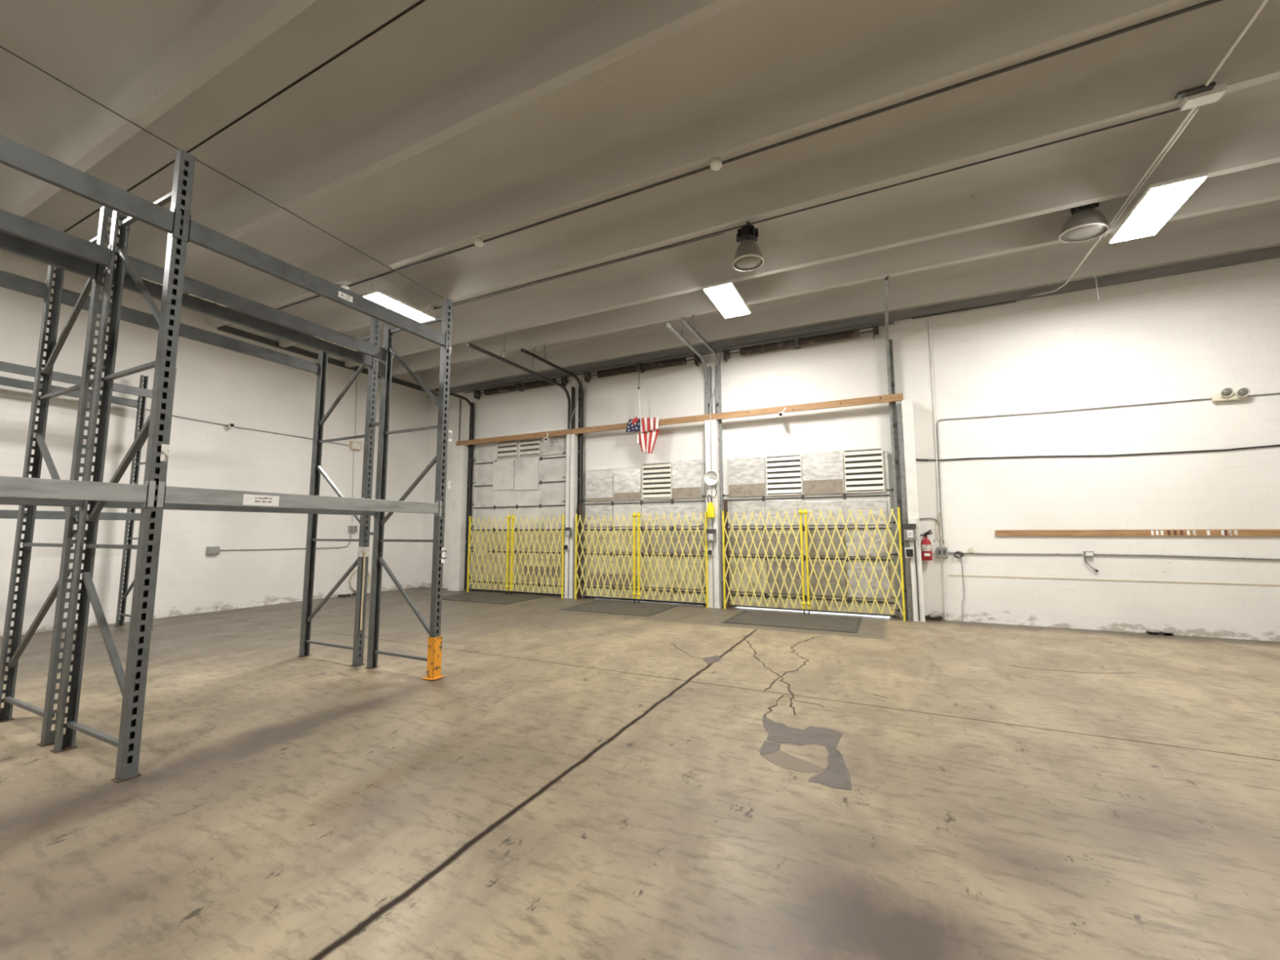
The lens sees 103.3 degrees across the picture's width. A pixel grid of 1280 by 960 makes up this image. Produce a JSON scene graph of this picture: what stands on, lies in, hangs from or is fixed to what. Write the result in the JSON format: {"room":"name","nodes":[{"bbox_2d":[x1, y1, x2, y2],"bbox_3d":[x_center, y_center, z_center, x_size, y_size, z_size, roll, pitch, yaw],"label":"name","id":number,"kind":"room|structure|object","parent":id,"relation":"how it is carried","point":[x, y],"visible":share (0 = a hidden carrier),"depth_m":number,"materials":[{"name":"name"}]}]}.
{"room":"distribution center","nodes":[
{"label":"distribution center","id":0,"kind":"room"},
{"bbox_2d":[0,249,428,637],"bbox_3d":[-10.419,-0.890,7.289,0.200,6.900,18.150,-3,-6,26],"label":"wall","id":1,"kind":"structure","parent":0,"point":[214,384],"depth_m":10.41,"materials":[{"name":"white paint"}]},
{"bbox_2d":[205,546,220,554],"bbox_3d":[-8.684,1.433,10.294,0.084,0.160,0.200,-3,-6,26],"label":"outlet box","id":2,"kind":"object","parent":1,"relation":"attached to","point":[211,549],"visible":1,"depth_m":10.26,"materials":[{"name":"metal"}]},
{"bbox_2d":[227,422,235,427],"bbox_3d":[-8.595,-1.147,10.640,0.196,0.127,0.109,-5,-8,40],"label":"security camera","id":3,"kind":"object","parent":1,"relation":"attached to","point":[229,424],"visible":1,"depth_m":10.59,"materials":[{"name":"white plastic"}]},
{"bbox_2d":[133,406,349,445],"bbox_3d":[-8.528,-1.167,10.961,0.026,0.166,4.667,-3,-6,26],"label":"conduit","id":4,"kind":"object","parent":1,"relation":"attached to","point":[133,406],"visible":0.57,"depth_m":10.95,"materials":[{"name":"metal"}]},
{"bbox_2d":[219,533,351,551],"bbox_3d":[-8.048,1.424,11.674,0.024,0.361,2.901,-3,-6,26],"label":"conduit","id":5,"kind":"object","parent":1,"relation":"attached to","point":[350,534],"visible":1,"depth_m":11.40,"materials":[{"name":"metal"}]},
{"bbox_2d":[217,324,425,391],"bbox_3d":[-7.634,-2.967,12.971,0.049,0.130,5.380,-3,-6,26],"label":"trim","id":6,"kind":"structure","parent":1,"relation":"attached to","point":[224,328],"depth_m":11.97,"materials":[{"name":"metal"}]},
{"bbox_2d":[347,525,357,532],"bbox_3d":[-7.382,1.254,13.001,0.084,0.160,0.200,-3,-6,26],"label":"junction box","id":7,"kind":"object","parent":1,"relation":"attached to","point":[350,528],"visible":1,"depth_m":12.95,"materials":[{"name":"metal"}]},
{"bbox_2d":[351,463,353,524],"bbox_3d":[-7.428,0.192,13.086,0.012,1.885,0.078,-3,-6,26],"label":"wire","id":8,"kind":"object","parent":1,"relation":"attached to","point":[353,464],"visible":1,"depth_m":13.10,"materials":[{"name":"metal"}]},
{"bbox_2d":[349,440,360,450],"bbox_3d":[-7.408,-0.888,13.175,0.084,0.208,0.260,-3,-6,26],"label":"junction box","id":9,"kind":"object","parent":1,"relation":"attached to","point":[356,446],"visible":1,"depth_m":13.13,"materials":[{"name":"beige metal"}]},
{"bbox_2d":[355,381,356,439],"bbox_3d":[-7.447,-1.892,13.268,0.016,1.700,0.070,-3,-6,26],"label":"conduit","id":10,"kind":"object","parent":1,"relation":"attached to","point":[356,381],"visible":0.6,"depth_m":13.27,"materials":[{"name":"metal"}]},
{"bbox_2d":[349,569,370,591],"bbox_3d":[-7.255,2.591,13.108,0.057,0.602,0.582,-3,-6,26],"label":"coil","id":11,"kind":"object","parent":1,"relation":"hanging from","point":[368,573],"visible":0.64,"depth_m":13.29,"materials":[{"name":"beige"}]},
{"bbox_2d":[0,586,1279,959],"bbox_3d":[-0.670,1.945,2.312,21.800,0.202,18.300,-3,-6,26],"label":"floor","id":12,"kind":"structure","parent":0,"point":[681,782],"depth_m":3.05,"materials":[{"name":"concrete"}]},
{"bbox_2d":[0,360,176,630],"bbox_3d":[-9.157,0.164,7.554,1.120,4.450,2.836,-3,-6,26],"label":"rack","id":13,"kind":"object","parent":12,"relation":"on","point":[144,393],"visible":0.41,"depth_m":8.39,"materials":[{"name":"grey metal"}]},
{"bbox_2d":[0,206,380,746],"bbox_3d":[-4.989,-0.135,4.330,1.170,4.370,5.126,-3,-6,26],"label":"rack","id":14,"kind":"object","parent":12,"relation":"on","point":[63,261],"visible":0.86,"depth_m":4.60,"materials":[{"name":"grey metal"}]},
{"bbox_2d":[0,134,453,782],"bbox_3d":[-3.880,-0.204,3.823,1.316,4.400,5.179,-3,-6,26],"label":"rack","id":15,"kind":"object","parent":12,"relation":"on","point":[153,496],"visible":1,"depth_m":3.86,"materials":[{"name":"grey metal"}]},
{"bbox_2d":[254,497,271,502],"bbox_3d":[-3.045,0.161,4.093,0.001,0.042,0.127,-3,-6,26],"label":"print","id":16,"kind":"object","parent":15,"relation":"attached to","point":[257,500],"depth_m":4.09},
{"bbox_2d":[337,592,355,596],"bbox_3d":[-7.227,2.921,12.985,0.209,0.074,1.120,-3,-6,26],"label":"heap","id":17,"kind":"object","parent":12,"relation":"on","point":[353,593],"visible":0.68,"depth_m":12.64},
{"bbox_2d":[447,445,468,591],"bbox_3d":[-5.054,1.048,14.207,0.408,4.020,0.323,-3,-6,26],"label":"column","id":18,"kind":"structure","parent":12,"relation":"on","point":[460,453],"depth_m":14.06,"materials":[{"name":"white paint"}]},
{"bbox_2d":[456,429,571,445],"bbox_3d":[-3.459,-1.119,13.517,3.870,0.135,0.052,-3,-6,26],"label":"timber beam","id":19,"kind":"structure","parent":18,"relation":"on","point":[565,432],"depth_m":13.43,"materials":[{"name":"brown wood"}]},
{"bbox_2d":[543,433,549,441],"bbox_3d":[-2.382,-1.083,12.905,0.109,0.233,0.172,-1,-6,9],"label":"security camera","id":20,"kind":"object","parent":19,"relation":"attached to","point":[545,439],"visible":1,"depth_m":12.85,"materials":[{"name":"white plastic"}]},
{"bbox_2d":[466,515,511,594],"bbox_3d":[-4.006,1.957,13.380,1.405,2.040,0.062,-3,-6,26],"label":"gate","id":21,"kind":"object","parent":12,"relation":"on","point":[508,533],"visible":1,"depth_m":13.36,"materials":[{"name":"yellow metal"}]},
{"bbox_2d":[441,591,543,604],"bbox_3d":[-3.698,2.868,12.322,2.250,0.011,1.400,-3,-6,26],"label":"dock leveller","id":22,"kind":"object","parent":12,"relation":"on","point":[495,598],"visible":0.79,"depth_m":12.26,"materials":[{"name":"metal"}]},
{"bbox_2d":[509,514,564,598],"bbox_3d":[-2.601,1.884,12.699,1.628,2.040,0.062,-3,-6,26],"label":"gate","id":23,"kind":"object","parent":12,"relation":"on","point":[513,533],"visible":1,"depth_m":12.70,"materials":[{"name":"yellow metal"}]},
{"bbox_2d":[564,374,582,598],"bbox_3d":[-1.648,0.084,12.624,0.300,5.601,0.344,-3,-6,26],"label":"column","id":24,"kind":"structure","parent":12,"relation":"on","point":[571,463],"depth_m":12.45,"materials":[{"name":"white paint"}]},
{"bbox_2d":[564,543,568,550],"bbox_3d":[-1.798,1.637,12.331,0.117,0.153,0.082,-3,-6,26],"label":"station","id":25,"kind":"object","parent":24,"relation":"attached to","point":[566,545],"visible":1,"depth_m":12.31,"materials":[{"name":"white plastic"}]},
{"bbox_2d":[564,527,572,536],"bbox_3d":[-1.736,1.265,12.310,0.125,0.224,0.112,-3,-6,26],"label":"control box","id":26,"kind":"object","parent":24,"relation":"attached to","point":[568,530],"visible":1,"depth_m":12.27,"materials":[{"name":"metal"}]},
{"bbox_2d":[577,503,582,598],"bbox_3d":[-1.454,1.720,12.306,0.075,2.280,0.050,-3,-6,26],"label":"guard","id":27,"kind":"object","parent":12,"relation":"on","point":[580,505],"visible":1,"depth_m":12.28,"materials":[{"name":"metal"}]},
{"bbox_2d":[574,512,636,602],"bbox_3d":[-0.823,1.792,11.838,1.630,2.040,0.062,-3,-6,26],"label":"gate","id":28,"kind":"object","parent":12,"relation":"on","point":[633,522],"visible":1,"depth_m":11.81,"materials":[{"name":"yellow metal"}]},
{"bbox_2d":[560,600,677,616],"bbox_3d":[-0.415,2.693,10.682,2.012,0.011,1.489,-3,-6,26],"label":"dock leveller","id":29,"kind":"object","parent":12,"relation":"on","point":[601,606],"visible":1,"depth_m":10.62,"materials":[{"name":"metal"}]},
{"bbox_2d":[636,511,708,608],"bbox_3d":[0.682,1.714,11.108,1.664,2.040,0.062,-3,-6,26],"label":"gate","id":30,"kind":"object","parent":12,"relation":"on","point":[638,515],"visible":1,"depth_m":11.10,"materials":[{"name":"yellow metal"}]},
{"bbox_2d":[704,352,722,608],"bbox_3d":[1.622,-0.085,11.040,0.315,5.601,0.344,-3,-6,26],"label":"column","id":31,"kind":"structure","parent":12,"relation":"on","point":[712,426],"depth_m":10.84,"materials":[{"name":"white paint"}]},
{"bbox_2d":[571,413,710,434],"bbox_3d":[-0.086,-1.294,11.883,3.625,0.135,0.052,-3,-6,26],"label":"timber beam","id":32,"kind":"structure","parent":31,"relation":"on","point":[700,417],"depth_m":11.96,"materials":[{"name":"brown wood"}]},
{"bbox_2d":[626,416,659,453],"bbox_3d":[0.064,-1.027,11.688,0.824,0.901,0.138,-3,-6,26],"label":"flag","id":33,"kind":"object","parent":32,"relation":"hanging from","point":[646,429],"visible":1,"depth_m":11.67,"materials":[{"name":"multicoloured fabric"}]},
{"bbox_2d":[707,549,712,555],"bbox_3d":[1.488,1.535,10.732,0.104,0.136,0.082,-3,-6,26],"label":"station","id":34,"kind":"object","parent":31,"relation":"attached to","point":[709,551],"visible":1,"depth_m":10.71,"materials":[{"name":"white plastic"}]},
{"bbox_2d":[706,528,716,541],"bbox_3d":[1.515,1.170,10.728,0.193,0.262,0.112,-3,-6,26],"label":"control box","id":35,"kind":"object","parent":31,"relation":"attached to","point":[711,533],"visible":1,"depth_m":10.68,"materials":[{"name":"metal"}]},
{"bbox_2d":[703,470,719,485],"bbox_3d":[1.537,-0.041,10.872,0.340,0.340,0.072,-3,-6,26],"label":"lamp","id":36,"kind":"object","parent":31,"relation":"attached to","point":[711,477],"visible":1,"depth_m":10.85,"materials":[{"name":"white plastic"}]},
{"bbox_2d":[706,485,716,518],"bbox_3d":[1.511,0.469,10.796,0.246,0.681,0.140,-3,-6,26],"label":"box","id":37,"kind":"object","parent":36,"relation":"hanging from","point":[710,508],"visible":1,"depth_m":10.73,"materials":[{"name":"yellow plastic"}]},
{"bbox_2d":[723,499,729,608],"bbox_3d":[1.833,1.550,10.713,0.075,2.280,0.050,-3,-6,26],"label":"guard","id":38,"kind":"object","parent":12,"relation":"on","point":[725,501],"visible":0.81,"depth_m":10.69,"materials":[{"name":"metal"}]},
{"bbox_2d":[722,508,805,613],"bbox_3d":[2.479,1.621,10.238,1.638,2.040,0.062,-3,-6,26],"label":"gate","id":39,"kind":"object","parent":12,"relation":"on","point":[800,512],"visible":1,"depth_m":10.22,"materials":[{"name":"yellow metal"}]},
{"bbox_2d":[722,609,862,633],"bbox_3d":[2.769,2.526,9.124,2.193,0.011,1.517,-3,-6,26],"label":"dock leveller","id":40,"kind":"object","parent":12,"relation":"on","point":[805,621],"visible":1,"depth_m":9.03,"materials":[{"name":"metal"}]},
{"bbox_2d":[803,506,905,621],"bbox_3d":[3.982,1.543,9.510,1.692,2.040,0.062,-3,-6,26],"label":"gate","id":41,"kind":"object","parent":12,"relation":"on","point":[809,604],"visible":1,"depth_m":9.49,"materials":[{"name":"yellow metal"}]},
{"bbox_2d":[896,403,913,620],"bbox_3d":[4.913,0.554,9.400,0.077,3.980,0.220,-3,-6,26],"label":"guard","id":42,"kind":"object","parent":12,"relation":"on","point":[907,561],"visible":0.96,"depth_m":9.32,"materials":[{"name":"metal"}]},
{"bbox_2d":[901,399,925,622],"bbox_3d":[5.019,0.525,9.315,0.188,4.020,0.344,-3,-6,26],"label":"column","id":43,"kind":"structure","parent":12,"relation":"on","point":[911,484],"depth_m":9.20,"materials":[{"name":"white paint"}]},
{"bbox_2d":[711,393,902,419],"bbox_3d":[3.232,-1.466,10.276,3.745,0.135,0.052,-3,-6,26],"label":"timber beam","id":44,"kind":"structure","parent":43,"relation":"on","point":[898,397],"depth_m":10.15,"materials":[{"name":"brown wood"}]},
{"bbox_2d":[777,407,786,417],"bbox_3d":[2.912,-1.382,10.344,0.175,0.217,0.169,-3,-6,26],"label":"security camera","id":45,"kind":"object","parent":44,"relation":"attached to","point":[780,414],"visible":1,"depth_m":10.30,"materials":[{"name":"white plastic"}]},
{"bbox_2d":[904,547,914,558],"bbox_3d":[4.852,1.310,9.107,0.143,0.187,0.082,-3,-6,26],"label":"station","id":46,"kind":"object","parent":43,"relation":"attached to","point":[909,552],"visible":1,"depth_m":9.09,"materials":[{"name":"white plastic"}]},
{"bbox_2d":[902,523,916,540],"bbox_3d":[4.863,0.937,9.117,0.202,0.299,0.112,-3,-6,26],"label":"control box","id":47,"kind":"object","parent":43,"relation":"attached to","point":[909,529],"visible":1,"depth_m":9.07,"materials":[{"name":"metal"}]},
{"bbox_2d":[909,517,916,525],"bbox_3d":[4.938,0.757,9.144,0.110,0.140,0.040,-3,-6,26],"label":"box","id":48,"kind":"object","parent":43,"relation":"attached to","point":[911,520],"visible":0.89,"depth_m":9.13,"materials":[{"name":"white plastic"}]},
{"bbox_2d":[924,614,942,620],"bbox_3d":[5.279,2.488,9.118,0.316,0.105,0.123,-3,-6,26],"label":"heap","id":49,"kind":"object","parent":12,"relation":"on","point":[926,617],"visible":0.94,"depth_m":9.10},
{"bbox_2d":[1146,631,1173,635],"bbox_3d":[7.988,2.362,7.779,0.302,0.055,0.040,-3,-6,26],"label":"heap","id":50,"kind":"object","parent":12,"relation":"on","point":[1147,632],"visible":1,"depth_m":7.77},
{"bbox_2d":[0,0,1279,391],"bbox_3d":[-0.685,-4.396,2.959,21.800,0.850,18.300,-3,-6,26],"label":"ceiling","id":51,"kind":"structure","parent":0,"point":[406,132],"depth_m":6.04,"materials":[{"name":"paint"}]},
{"bbox_2d":[0,45,443,297],"bbox_3d":[-5.018,-3.655,5.831,0.072,0.012,7.394,-3,-6,22],"label":"wire","id":52,"kind":"object","parent":51,"relation":"attached to","point":[0,46],"visible":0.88,"depth_m":5.59,"materials":[{"name":"metal"}]},
{"bbox_2d":[359,276,437,322],"bbox_3d":[-4.214,-3.167,8.963,0.470,0.363,1.317,-3,-6,26],"label":"ceiling light","id":53,"kind":"object","parent":51,"relation":"hanging from","point":[378,296],"visible":0.63,"depth_m":8.76,"materials":[{"name":"white paint"}]},
{"bbox_2d":[364,292,433,322],"bbox_3d":[-4.229,-2.996,8.914,0.450,0.013,1.210,-3,-6,26],"label":"diffuser","id":54,"kind":"object","parent":53,"relation":"attached to","point":[383,299],"depth_m":8.76,"materials":[{"name":"white plastic"}]},
{"bbox_2d":[702,280,750,318],"bbox_3d":[1.583,-3.196,8.819,0.470,0.364,1.597,-3,-6,26],"label":"ceiling light","id":55,"kind":"object","parent":51,"relation":"hanging from","point":[725,295],"visible":1,"depth_m":8.52,"materials":[{"name":"white paint"}]},
{"bbox_2d":[733,221,764,271],"bbox_3d":[1.480,-3.258,6.960,0.416,0.617,0.416,-3,-6,26],"label":"lamp","id":56,"kind":"object","parent":51,"relation":"hanging from","point":[748,256],"visible":1,"depth_m":6.86,"materials":[{"name":"white plastic"}]},
{"bbox_2d":[275,0,1223,310],"bbox_3d":[0.959,-3.651,5.813,20.200,0.058,0.136,-3,-6,26],"label":"conduit","id":57,"kind":"object","parent":51,"relation":"attached to","point":[716,164],"visible":0.89,"depth_m":5.34,"materials":[{"name":"metal"}]},
{"bbox_2d":[432,107,1180,309],"bbox_3d":[0.736,-3.488,7.350,10.455,0.064,0.181,-3,-6,26],"label":"conduit","id":58,"kind":"object","parent":51,"relation":"attached to","point":[1177,108],"visible":0.94,"depth_m":6.73,"materials":[{"name":"metal"}]},
{"bbox_2d":[1057,202,1109,243],"bbox_3d":[6.103,-3.740,7.003,0.530,0.767,0.531,-3,-6,26],"label":"lamp","id":59,"kind":"object","parent":51,"relation":"hanging from","point":[1086,223],"visible":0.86,"depth_m":6.88,"materials":[{"name":"white plastic"}]},
{"bbox_2d":[1086,273,1099,300],"bbox_3d":[7.457,-3.164,8.336,0.023,0.555,0.290,-2,-6,20],"label":"pull cord","id":60,"kind":"object","parent":51,"relation":"hanging from","point":[1091,273],"visible":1,"depth_m":8.20,"materials":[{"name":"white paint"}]},
{"bbox_2d":[1027,0,1268,297],"bbox_3d":[5.674,-3.653,5.402,0.632,0.163,7.555,-2,-6,21],"label":"conduit","id":61,"kind":"object","parent":51,"relation":"attached to","point":[1207,93],"visible":1,"depth_m":4.96,"materials":[{"name":"grey metal"}]},
{"bbox_2d":[1108,172,1207,243],"bbox_3d":[6.339,-3.468,6.267,0.470,0.364,1.230,-3,-6,26],"label":"ceiling light","id":62,"kind":"object","parent":51,"relation":"hanging from","point":[1160,201],"visible":1,"depth_m":6.12,"materials":[{"name":"white paint"}]},
{"bbox_2d":[421,257,1279,641],"bbox_3d":[3.221,-0.585,10.612,21.800,6.900,0.200,-3,-6,26],"label":"wall","id":63,"kind":"structure","parent":0,"point":[1198,335],"depth_m":8.62,"materials":[{"name":"white paint"}]},
{"bbox_2d":[435,387,474,590],"bbox_3d":[-5.044,0.313,13.646,0.115,5.330,1.450,-3,-6,26],"label":"door track","id":64,"kind":"object","parent":63,"relation":"attached to","point":[471,404],"visible":0.94,"depth_m":14.18,"materials":[{"name":"metal"}]},
{"bbox_2d":[458,398,461,440],"bbox_3d":[-5.245,-1.703,14.726,0.030,1.400,0.030,5,-8,-41],"label":"conduit","id":65,"kind":"object","parent":63,"relation":"attached to","point":[460,398],"visible":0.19,"depth_m":14.72,"materials":[{"name":"metal"}]},
{"bbox_2d":[468,429,566,596],"bbox_3d":[-3.268,0.863,13.435,3.260,4.217,0.114,-3,-6,26],"label":"door","id":66,"kind":"structure","parent":63,"relation":"in","point":[523,477],"depth_m":13.39,"materials":[{"name":"metal"}]},
{"bbox_2d":[473,374,568,399],"bbox_3d":[-3.275,-2.507,13.736,3.080,0.250,0.248,-3,-6,26],"label":"shaft","id":67,"kind":"object","parent":63,"relation":"attached to","point":[564,380],"visible":0.97,"depth_m":13.64,"materials":[{"name":"metal"}]},
{"bbox_2d":[466,331,575,429],"bbox_3d":[-2.519,-0.191,11.230,0.115,5.832,3.650,-3,-6,26],"label":"door track","id":68,"kind":"object","parent":63,"relation":"attached to","point":[570,413],"visible":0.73,"depth_m":11.90,"materials":[{"name":"metal"}]},
{"bbox_2d":[520,344,583,596],"bbox_3d":[-1.984,-0.154,11.608,0.115,5.832,2.500,-3,-6,26],"label":"door track","id":69,"kind":"object","parent":63,"relation":"attached to","point":[580,494],"visible":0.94,"depth_m":12.61,"materials":[{"name":"metal"}]},
{"bbox_2d":[584,353,701,382],"bbox_3d":[0.006,-2.677,12.146,3.040,0.250,0.248,-3,-6,26],"label":"shaft","id":70,"kind":"object","parent":63,"relation":"attached to","point":[682,361],"visible":0.99,"depth_m":12.04,"materials":[{"name":"metal"}]},
{"bbox_2d":[637,368,640,417],"bbox_3d":[-0.025,-2.003,11.931,0.069,1.276,0.076,3,-6,-24],"label":"hanging rod","id":71,"kind":"object","parent":70,"relation":"hanging from","point":[638,388],"visible":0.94,"depth_m":11.90,"materials":[{"name":"white plastic"}]},
{"bbox_2d":[581,459,706,605],"bbox_3d":[0.041,1.198,11.781,3.300,3.194,0.114,-3,-6,26],"label":"door","id":72,"kind":"structure","parent":63,"relation":"in","point":[673,487],"depth_m":11.70,"materials":[{"name":"metal"}]},
{"bbox_2d":[665,316,712,414],"bbox_3d":[1.052,-0.308,10.164,0.115,5.832,2.450,-3,-6,26],"label":"door track","id":73,"kind":"object","parent":63,"relation":"attached to","point":[708,384],"visible":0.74,"depth_m":11.28,"materials":[{"name":"metal"}]},
{"bbox_2d":[682,315,724,606],"bbox_3d":[1.296,-0.313,10.129,0.115,5.832,2.300,-3,-6,26],"label":"door track","id":74,"kind":"object","parent":63,"relation":"attached to","point":[717,368],"visible":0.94,"depth_m":11.00,"materials":[{"name":"metal"}]},
{"bbox_2d":[723,323,879,362],"bbox_3d":[3.279,-2.846,10.560,3.100,0.250,0.248,-3,-6,26],"label":"shaft","id":75,"kind":"object","parent":63,"relation":"attached to","point":[797,342],"visible":1,"depth_m":10.46,"materials":[{"name":"metal"}]},
{"bbox_2d":[722,447,900,616],"bbox_3d":[3.305,1.026,10.200,3.360,3.168,0.114,-3,-6,26],"label":"door","id":76,"kind":"structure","parent":63,"relation":"in","point":[854,480],"depth_m":10.12,"materials":[{"name":"metal"}]},
{"bbox_2d":[427,245,1279,397],"bbox_3d":[3.160,-3.073,10.697,21.330,0.229,0.150,-3,-6,26],"label":"ceiling beam","id":77,"kind":"structure","parent":63,"relation":"attached to","point":[865,322],"depth_m":9.87,"materials":[{"name":"grey metal"}]},
{"bbox_2d":[884,275,907,617],"bbox_3d":[4.342,-0.479,8.570,0.115,5.832,2.450,-3,-6,26],"label":"door track","id":78,"kind":"object","parent":63,"relation":"attached to","point":[890,362],"visible":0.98,"depth_m":9.53,"materials":[{"name":"metal"}]},
{"bbox_2d":[920,529,933,560],"bbox_3d":[5.213,1.182,9.216,0.201,0.558,0.196,1,-6,-15],"label":"fire extinguisher","id":79,"kind":"object","parent":63,"relation":"attached to","point":[926,544],"visible":0.95,"depth_m":9.17,"materials":[{"name":"red paint"}]},
{"bbox_2d":[928,319,946,617],"bbox_3d":[5.483,-0.294,9.343,0.068,5.549,0.026,-3,-6,26],"label":"conduit","id":80,"kind":"object","parent":63,"relation":"attached to","point":[940,522],"visible":1,"depth_m":9.34,"materials":[{"name":"grey metal"}]},
{"bbox_2d":[919,518,941,542],"bbox_3d":[5.301,0.966,9.305,0.411,0.532,0.016,-3,-6,26],"label":"cable","id":81,"kind":"object","parent":80,"relation":"attached to","point":[919,518],"visible":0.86,"depth_m":9.27,"materials":[{"name":"metal"}]},
{"bbox_2d":[936,546,947,558],"bbox_3d":[5.473,1.313,9.164,0.160,0.190,0.073,-3,-6,26],"label":"junction box","id":82,"kind":"object","parent":63,"relation":"attached to","point":[942,552],"visible":1,"depth_m":9.14,"materials":[{"name":"metal"}]},
{"bbox_2d":[937,511,945,546],"bbox_3d":[5.474,0.992,9.184,0.121,0.824,0.016,-3,-6,26],"label":"cable","id":83,"kind":"object","parent":82,"relation":"attached to","point":[940,512],"visible":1,"depth_m":9.21,"materials":[{"name":"beige metal"}]},
{"bbox_2d":[911,300,1016,319],"bbox_3d":[5.965,-3.147,9.376,1.650,0.031,0.026,-3,-6,26],"label":"conduit","id":84,"kind":"object","parent":63,"relation":"attached to","point":[1014,300],"visible":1,"depth_m":9.35,"materials":[{"name":"metal"}]},
{"bbox_2d":[968,546,974,552],"bbox_3d":[5.882,1.236,8.985,0.085,0.105,0.049,-3,-6,26],"label":"outlet box","id":85,"kind":"object","parent":63,"relation":"attached to","point":[971,549],"visible":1,"depth_m":8.96,"materials":[{"name":"beige plastic"}]},
{"bbox_2d":[947,551,1082,555],"bbox_3d":[6.401,1.270,8.736,1.936,0.039,0.024,-3,-6,26],"label":"conduit","id":86,"kind":"object","parent":63,"relation":"attached to","point":[948,552],"visible":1,"depth_m":8.73,"materials":[{"name":"metal"}]},
{"bbox_2d":[953,551,964,558],"bbox_3d":[5.699,1.336,9.046,0.150,0.130,0.038,-3,-6,26],"label":"coiled cable","id":87,"kind":"object","parent":86,"relation":"hanging from","point":[957,552],"visible":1,"depth_m":9.04,"materials":[{"name":"rubber"}]},
{"bbox_2d":[960,554,964,621],"bbox_3d":[5.728,1.918,9.000,0.068,1.179,0.012,-3,-6,26],"label":"cable","id":88,"kind":"object","parent":87,"relation":"hanging from","point":[961,554],"visible":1,"depth_m":8.98,"materials":[{"name":"rubber"}]},
{"bbox_2d":[936,398,1211,543],"bbox_3d":[7.184,-0.068,8.487,3.774,2.297,0.018,-3,-6,26],"label":"conduit","id":89,"kind":"object","parent":63,"relation":"attached to","point":[1202,398],"visible":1,"depth_m":8.88,"materials":[{"name":"metal"}]},
{"bbox_2d":[1083,551,1098,572],"bbox_3d":[7.356,1.330,8.246,0.169,0.338,0.063,-3,-6,26],"label":"outlet box","id":90,"kind":"object","parent":63,"relation":"attached to","point":[1086,553],"visible":1,"depth_m":8.24,"materials":[{"name":"metal"}]},
{"bbox_2d":[915,444,1279,461],"bbox_3d":[7.548,-0.452,8.348,5.398,0.154,0.023,-3,-6,26],"label":"cable","id":91,"kind":"object","parent":63,"relation":"attached to","point":[1279,444],"visible":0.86,"depth_m":8.26,"materials":[{"name":"black plastic"}]},
{"bbox_2d":[948,574,1279,586],"bbox_3d":[9.177,1.528,7.366,8.040,0.015,0.008,-3,-6,26],"label":"trim","id":92,"kind":"structure","parent":63,"relation":"attached to","point":[948,575],"depth_m":8.08,"materials":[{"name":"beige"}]},
{"bbox_2d":[995,528,1279,536],"bbox_3d":[8.760,0.797,7.630,5.643,0.104,0.030,-3,-6,26],"label":"plank","id":93,"kind":"object","parent":63,"relation":"attached to","point":[1230,532],"visible":1,"depth_m":8.02,"materials":[{"name":"brown wood"}]},
{"bbox_2d":[1094,553,1279,560],"bbox_3d":[8.687,1.171,7.626,2.846,0.075,0.026,-3,-6,26],"label":"conduit","id":94,"kind":"object","parent":63,"relation":"attached to","point":[1154,555],"visible":1,"depth_m":7.75,"materials":[{"name":"metal"}]},
{"bbox_2d":[1211,387,1249,402],"bbox_3d":[8.954,-1.302,7.672,0.370,0.182,0.164,-3,-6,26],"label":"emergency light","id":95,"kind":"object","parent":63,"relation":"attached to","point":[1225,394],"visible":1,"depth_m":7.65,"materials":[{"name":"beige plastic"}]},
{"bbox_2d":[1246,392,1279,396],"bbox_3d":[9.452,-1.285,7.499,0.688,0.020,0.018,-3,-6,26],"label":"conduit","id":96,"kind":"object","parent":63,"relation":"attached to","point":[1274,393],"visible":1,"depth_m":7.55,"materials":[{"name":"metal"}]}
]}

